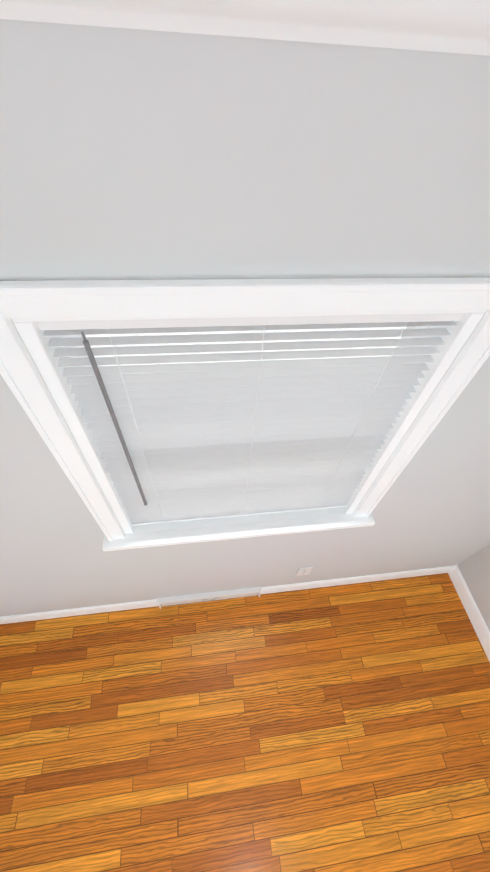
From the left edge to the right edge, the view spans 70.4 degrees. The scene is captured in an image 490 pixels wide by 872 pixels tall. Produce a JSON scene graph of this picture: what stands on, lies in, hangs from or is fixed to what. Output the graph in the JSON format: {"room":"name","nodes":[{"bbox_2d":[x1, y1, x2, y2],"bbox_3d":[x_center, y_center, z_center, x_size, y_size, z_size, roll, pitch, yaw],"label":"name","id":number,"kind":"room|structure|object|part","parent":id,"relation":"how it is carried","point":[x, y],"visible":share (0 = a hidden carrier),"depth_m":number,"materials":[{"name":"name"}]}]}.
{"room":"empty room","nodes":[
{"label":"empty room","id":0,"kind":"room"},
{"bbox_2d":[0,573,489,871],"bbox_3d":[0.126,2.491,1.129,3.316,0.120,3.985,-3,52,-7],"label":"floor","id":1,"kind":"structure","parent":0,"point":[342,728],"depth_m":1.79,"materials":[{"name":"brown wood"}]},
{"bbox_2d":[0,19,489,616],"bbox_3d":[-0.034,0.198,1.306,3.316,2.440,0.150,-3,52,-7],"label":"wall","id":2,"kind":"structure","parent":0,"point":[142,155],"depth_m":0.51,"materials":[{"name":"grey paint"}]},
{"bbox_2d":[157,586,261,608],"bbox_3d":[-0.213,0.996,2.138,0.624,0.129,0.032,-3,52,-7],"label":"air vent","id":3,"kind":"object","parent":2,"relation":"in","point":[207,596],"visible":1,"depth_m":2.10,"materials":[{"name":"white metal"}]},
{"bbox_2d":[0,565,456,623],"bbox_3d":[-0.088,0.988,2.166,3.016,0.108,0.015,-3,52,-7],"label":"baseboard","id":4,"kind":"structure","parent":2,"relation":"attached to","point":[153,602],"depth_m":2.16,"materials":[{"name":"white paint"}]},
{"bbox_2d":[0,277,489,550],"bbox_3d":[0.015,0.031,1.041,1.068,1.070,0.177,-3,52,-7],"label":"window","id":5,"kind":"structure","parent":2,"relation":"in","point":[25,306],"depth_m":0.70,"materials":[{"name":"white paint"}]},
{"bbox_3d":[0.009,-0.018,1.063,0.848,0.892,0.058,-3,52,-7],"label":"window sashes","id":6,"kind":"part","parent":5,"relation":"part of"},
{"bbox_2d":[36,313,464,525],"bbox_3d":[0.017,0.033,1.022,0.847,0.890,0.041,-3,52,-7],"label":"window blind","id":7,"kind":"object","parent":5,"relation":"attached to","point":[179,442],"visible":1,"depth_m":0.88,"materials":[{"name":"white plastic"}]},
{"bbox_2d":[0,0,489,55],"bbox_3d":[0.044,-0.441,0.323,3.016,0.100,0.078,-3,52,-7],"label":"ceiling","id":8,"kind":"structure","parent":2,"relation":"attached to","point":[456,26],"depth_m":0.36,"materials":[{"name":"white paint"}]},
{"bbox_2d":[296,567,312,575],"bbox_3d":[0.338,0.776,1.986,0.078,0.124,0.007,-3,52,-7],"label":"electrical outlet","id":9,"kind":"object","parent":2,"relation":"attached to","point":[304,571],"visible":1,"depth_m":1.98,"materials":[{"name":"white plastic"}]},
{"bbox_2d":[457,545,489,630],"bbox_3d":[1.774,1.658,0.269,0.150,2.440,3.835,-3,52,-7],"label":"wall","id":10,"kind":"structure","parent":0,"point":[474,569],"depth_m":2.11,"materials":[{"name":"grey paint"}]},
{"bbox_2d":[448,566,489,661],"bbox_3d":[1.620,2.330,1.216,0.015,0.108,3.685,-3,52,-7],"label":"baseboard","id":11,"kind":"structure","parent":10,"relation":"attached to","point":[480,627],"depth_m":2.18,"materials":[{"name":"white paint"}]},
{"label":"outside","id":12,"kind":"structure","parent":0,"visible":0},
{"bbox_2d":[86,327,406,365],"bbox_3d":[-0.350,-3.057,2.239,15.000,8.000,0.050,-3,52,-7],"label":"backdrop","id":13,"kind":"structure","parent":12,"point":[191,333],"depth_m":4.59,"materials":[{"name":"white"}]}
]}

